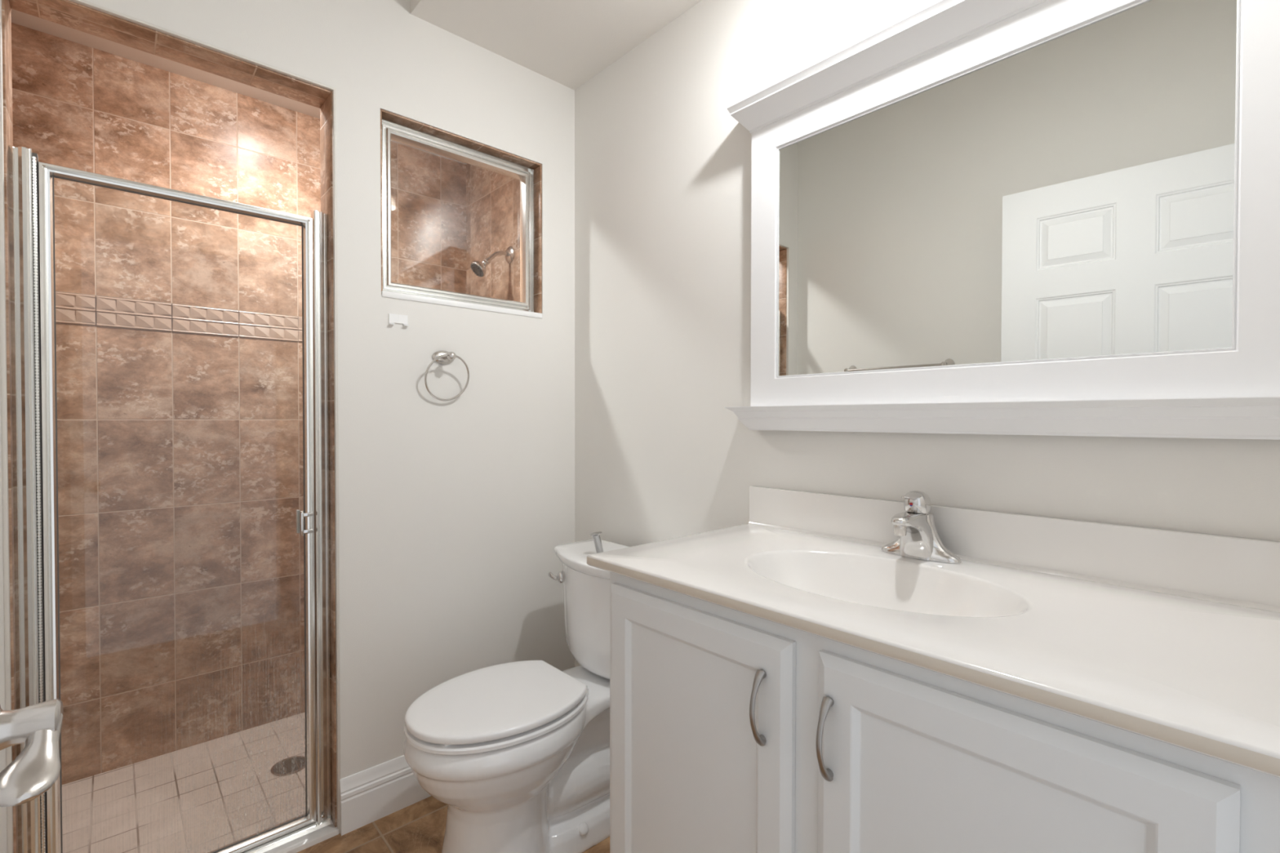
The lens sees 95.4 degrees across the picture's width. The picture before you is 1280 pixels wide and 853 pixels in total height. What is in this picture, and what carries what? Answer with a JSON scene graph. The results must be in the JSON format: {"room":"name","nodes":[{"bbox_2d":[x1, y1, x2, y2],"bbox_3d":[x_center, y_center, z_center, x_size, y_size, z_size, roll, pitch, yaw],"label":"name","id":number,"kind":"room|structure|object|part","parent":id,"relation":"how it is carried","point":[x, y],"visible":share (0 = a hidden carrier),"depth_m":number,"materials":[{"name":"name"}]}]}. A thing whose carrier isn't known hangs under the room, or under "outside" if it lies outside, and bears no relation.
{"room":"bathroom","nodes":[
{"label":"bathroom","id":0,"kind":"room"},
{"bbox_2d":[0,698,63,807],"bbox_3d":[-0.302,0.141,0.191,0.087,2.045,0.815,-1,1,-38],"label":"door handle","id":1,"kind":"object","parent":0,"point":[36,769],"depth_m":0.46,"materials":[{"name":"silver metal"}]},
{"bbox_2d":[62,712,305,852],"bbox_3d":[-1.159,1.206,2.069,1.540,0.050,0.780,-1,1,-42],"label":"floor","id":2,"kind":"structure","parent":0,"point":[207,797],"depth_m":1.85,"materials":[{"name":"tile"}]},
{"bbox_2d":[270,755,305,776],"bbox_3d":[-1.217,1.180,2.024,0.116,0.004,0.116,-1,1,-42],"label":"shower drain","id":3,"kind":"object","parent":2,"relation":"on","point":[292,765],"visible":0.82,"depth_m":2.02,"materials":[{"name":"silver metal"}]},
{"bbox_2d":[11,22,466,785],"bbox_3d":[-1.455,-0.033,2.350,1.700,2.480,0.060,-1,1,-42],"label":"wall","id":4,"kind":"structure","parent":0,"point":[180,493],"depth_m":2.11,"materials":[{"name":"tile"}]},
{"bbox_2d":[55,291,302,342],"bbox_3d":[-1.420,-0.394,2.335,1.538,0.101,0.007,-1,1,-42],"label":"trim","id":5,"kind":"structure","parent":4,"relation":"attached to","point":[70,308],"depth_m":2.09,"materials":[{"name":"tile"}]},
{"bbox_2d":[10,8,466,164],"bbox_3d":[-1.192,-1.289,2.044,1.700,0.040,0.840,-1,1,-42],"label":"ceiling","id":6,"kind":"structure","parent":0,"point":[23,19],"depth_m":2.03,"materials":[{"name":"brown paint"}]},
{"bbox_2d":[0,0,574,852],"bbox_3d":[-0.900,-0.179,1.677,1.660,2.730,0.120,-1,1,-42],"label":"wall","id":7,"kind":"structure","parent":0,"point":[453,514],"depth_m":1.80,"materials":[{"name":"white paint"}]},
{"bbox_2d":[0,0,340,852],"bbox_3d":[-1.135,0.109,1.478,0.636,2.100,0.113,-1,1,-42],"label":"trim","id":8,"kind":"structure","parent":7,"relation":"attached to","point":[68,13],"depth_m":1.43,"materials":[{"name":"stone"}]},
{"bbox_2d":[8,144,332,852],"bbox_3d":[-1.131,0.270,1.476,0.620,1.749,0.058,-1,1,-42],"label":"shower door","id":9,"kind":"structure","parent":7,"relation":"attached to","point":[31,181],"depth_m":1.29,"materials":[{"name":"silver metal"}]},
{"bbox_3d":[-1.131,1.138,1.487,0.618,0.014,0.054,-1,1,-42],"label":"sill rail","id":10,"kind":"part","parent":9,"relation":"part of","materials":[{"name":"silver metal"}]},
{"bbox_3d":[-0.961,0.270,1.660,0.032,0.066,0.012,-1,1,-42],"label":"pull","id":11,"kind":"part","parent":9,"relation":"part of","materials":[{"name":"silver metal"}]},
{"bbox_3d":[-0.930,0.270,1.626,0.032,0.066,0.012,-1,1,-42],"label":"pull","id":12,"kind":"part","parent":9,"relation":"part of","materials":[{"name":"silver metal"}]},
{"bbox_2d":[264,822,339,852],"bbox_3d":[-1.129,1.167,1.486,0.636,0.044,0.124,-1,1,-42],"label":"trim","id":13,"kind":"structure","parent":7,"relation":"attached to","point":[301,843],"depth_m":1.61,"materials":[{"name":"stone"}]},
{"bbox_2d":[339,755,431,835],"bbox_3d":[-0.545,1.077,1.926,0.821,0.153,0.016,-1,1,-42],"label":"baseboard","id":14,"kind":"structure","parent":7,"relation":"attached to","point":[371,794],"depth_m":1.71,"materials":[{"name":"white paint"}]},
{"bbox_2d":[388,313,408,326],"bbox_3d":[-0.723,-0.320,1.745,0.055,0.034,0.014,-1,1,-42],"label":"wall hook","id":15,"kind":"object","parent":7,"relation":"attached to","point":[396,318],"visible":1,"depth_m":1.75,"materials":[{"name":"white paint"}]},
{"bbox_2d":[424,350,469,400],"bbox_3d":[-0.601,-0.160,1.817,0.145,0.160,0.075,-1,1,-42],"label":"towel ring","id":16,"kind":"object","parent":7,"relation":"attached to","point":[442,357],"visible":1,"depth_m":1.82,"materials":[{"name":"silver metal"}]},
{"bbox_3d":[-0.620,-0.219,1.841,0.072,0.043,0.014,-1,1,-42],"label":"wall plate","id":17,"kind":"part","parent":16,"relation":"part of","materials":[{"name":"silver metal"}]},
{"bbox_3d":[-0.596,-0.218,1.815,0.027,0.027,0.067,-1,1,-42],"label":"post","id":18,"kind":"part","parent":16,"relation":"part of","materials":[{"name":"silver metal"}]},
{"bbox_2d":[382,118,533,311],"bbox_3d":[-0.593,-0.669,1.941,0.546,0.528,0.036,-1,1,-42],"label":"window","id":19,"kind":"structure","parent":7,"relation":"in","point":[390,130],"depth_m":1.93,"materials":[{"name":"silver metal"}]},
{"bbox_2d":[380,108,542,313],"bbox_3d":[-0.600,-0.666,1.948,0.558,0.547,0.120,-1,1,-42],"label":"trim","id":20,"kind":"structure","parent":7,"relation":"attached to","point":[384,114],"depth_m":2.04,"materials":[{"name":"stone"}]},
{"bbox_2d":[381,290,542,318],"bbox_3d":[-0.596,-0.395,1.948,0.554,0.018,0.124,-1,1,-42],"label":"trim","id":21,"kind":"structure","parent":7,"relation":"attached to","point":[384,294],"depth_m":1.87,"materials":[{"name":"white paint"}]},
{"bbox_2d":[297,795,609,852],"bbox_3d":[-0.134,1.197,0.940,1.740,0.060,2.030,-1,1,-42],"label":"floor","id":22,"kind":"structure","parent":0,"point":[420,827],"depth_m":1.65,"materials":[{"name":"tile"}]},
{"bbox_2d":[403,538,628,852],"bbox_3d":[-0.277,0.777,1.622,0.733,0.764,0.461,-1,1,-42],"label":"toilet","id":23,"kind":"object","parent":22,"relation":"on","point":[517,753],"visible":0.8,"depth_m":1.49,"materials":[{"name":"porcelain"},{"name":"plastic"},{"name":"chrome"}]},
{"bbox_3d":[-0.382,0.741,1.526,0.445,0.017,0.369,-1,1,-42],"label":"seat","id":24,"kind":"part","parent":23,"relation":"part of","materials":[{"name":"white plastic"}]},
{"bbox_3d":[-0.382,0.715,1.525,0.442,0.021,0.366,-1,1,-42],"label":"lid","id":25,"kind":"part","parent":23,"relation":"part of","materials":[{"name":"white plastic"}]},
{"bbox_3d":[-0.280,0.956,1.622,0.725,0.408,0.383,-1,1,-42],"label":"bowl","id":26,"kind":"part","parent":23,"relation":"part of","materials":[{"name":"white ceramic"}]},
{"bbox_3d":[-0.265,0.479,1.847,0.050,0.037,0.027,0,1,-18],"label":"flush lever","id":27,"kind":"part","parent":23,"relation":"part of","materials":[{"name":"silver metal"}]},
{"bbox_3d":[-0.089,0.589,1.789,0.212,0.314,0.422,-1,1,-42],"label":"tank","id":28,"kind":"part","parent":23,"relation":"part of","materials":[{"name":"white ceramic"}]},
{"bbox_3d":[-0.094,0.413,1.782,0.242,0.039,0.461,-1,1,-42],"label":"tank lid","id":29,"kind":"part","parent":23,"relation":"part of","materials":[{"name":"white ceramic"}]},
{"bbox_2d":[589,531,603,553],"bbox_3d":[-0.134,0.357,1.778,0.039,0.070,0.040,-1,1,-42],"label":"stopper","id":30,"kind":"object","parent":23,"relation":"on","point":[596,535],"visible":0.86,"depth_m":1.77,"materials":[{"name":"silver metal"}]},
{"bbox_2d":[609,572,1279,852],"bbox_3d":[0.474,0.730,0.976,0.578,0.874,1.071,-1,1,-42],"label":"vanity cabinet","id":31,"kind":"object","parent":22,"relation":"on","point":[731,731],"visible":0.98,"depth_m":0.79,"materials":[{"name":"white paint"}]},
{"bbox_3d":[0.084,0.676,1.034,0.020,0.709,0.427,-1,1,-42],"label":"door","id":32,"kind":"part","parent":31,"relation":"part of","materials":[{"name":"white paint"}]},
{"bbox_3d":[0.179,0.433,0.890,0.032,0.117,0.015,-1,1,-42],"label":"handle","id":33,"kind":"part","parent":31,"relation":"part of","materials":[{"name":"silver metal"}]},
{"bbox_3d":[0.255,0.436,0.807,0.032,0.117,0.015,-1,1,-42],"label":"handle","id":34,"kind":"part","parent":31,"relation":"part of","materials":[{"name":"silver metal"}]},
{"bbox_2d":[586,485,1279,777],"bbox_3d":[0.469,0.291,0.989,0.562,0.244,1.108,-1,1,-42],"label":"countertop","id":35,"kind":"structure","parent":31,"relation":"on","point":[1171,637],"depth_m":0.90,"materials":[{"name":"stone"}]},
{"bbox_2d":[880,490,961,563],"bbox_3d":[0.554,0.199,1.194,0.143,0.136,0.136,0,1,-8],"label":"faucet","id":36,"kind":"object","parent":35,"relation":"on","point":[918,538],"visible":1,"depth_m":1.16,"materials":[{"name":"silver metal"}]},
{"bbox_3d":[0.539,0.221,1.165,0.120,0.092,0.070,-1,1,-42],"label":"spout","id":37,"kind":"part","parent":36,"relation":"part of","materials":[{"name":"silver metal"}]},
{"bbox_3d":[0.553,0.154,1.176,0.088,0.047,0.050,-1,1,-42],"label":"handle","id":38,"kind":"part","parent":36,"relation":"part of","materials":[{"name":"silver metal"}]},
{"bbox_3d":[0.399,0.681,0.687,0.020,0.710,0.423,-1,1,-42],"label":"door","id":39,"kind":"part","parent":31,"relation":"part of","materials":[{"name":"white paint"}]},
{"bbox_2d":[410,0,701,89],"bbox_3d":[-0.132,-1.411,0.904,1.740,0.343,2.030,-1,1,-42],"label":"ceiling","id":40,"kind":"structure","parent":0,"point":[567,42],"depth_m":1.83,"materials":[{"name":"white paint"}]},
{"bbox_2d":[466,0,1279,666],"bbox_3d":[0.138,-0.165,1.843,0.100,2.760,2.830,-1,1,-42],"label":"wall","id":41,"kind":"structure","parent":0,"point":[663,166],"depth_m":1.70,"materials":[{"name":"white paint"}]},
{"bbox_2d":[470,246,514,276],"bbox_3d":[-0.633,-0.706,2.477,0.180,0.154,0.073,-1,1,-42],"label":"fitting","id":42,"kind":"object","parent":41,"relation":"attached to","point":[478,268],"visible":1,"depth_m":2.46,"materials":[{"name":"silver metal"}]},
{"bbox_3d":[-0.610,-0.727,2.497,0.104,0.060,0.017,-1,1,-42],"label":"shower arm","id":43,"kind":"part","parent":42,"relation":"part of","materials":[{"name":"silver metal"}]},
{"bbox_2d":[724,0,1279,439],"bbox_3d":[0.617,-0.417,1.178,0.078,0.864,1.080,-1,1,-42],"label":"framed mirror","id":44,"kind":"object","parent":41,"relation":"attached to","point":[1007,217],"visible":1,"depth_m":1.08,"materials":[{"name":"white paint"}]},
{"bbox_3d":[0.619,-0.811,1.173,0.076,0.076,1.075,-1,1,-42],"label":"crown","id":45,"kind":"part","parent":44,"relation":"part of","materials":[{"name":"white paint"}]},
{"bbox_2d":[748,485,1279,612],"bbox_3d":[0.669,0.217,1.166,0.027,0.102,1.102,-1,1,-42],"label":"backsplash","id":46,"kind":"structure","parent":41,"relation":"attached to","point":[1242,571],"depth_m":1.04,"materials":[{"name":"stone"}]}
]}

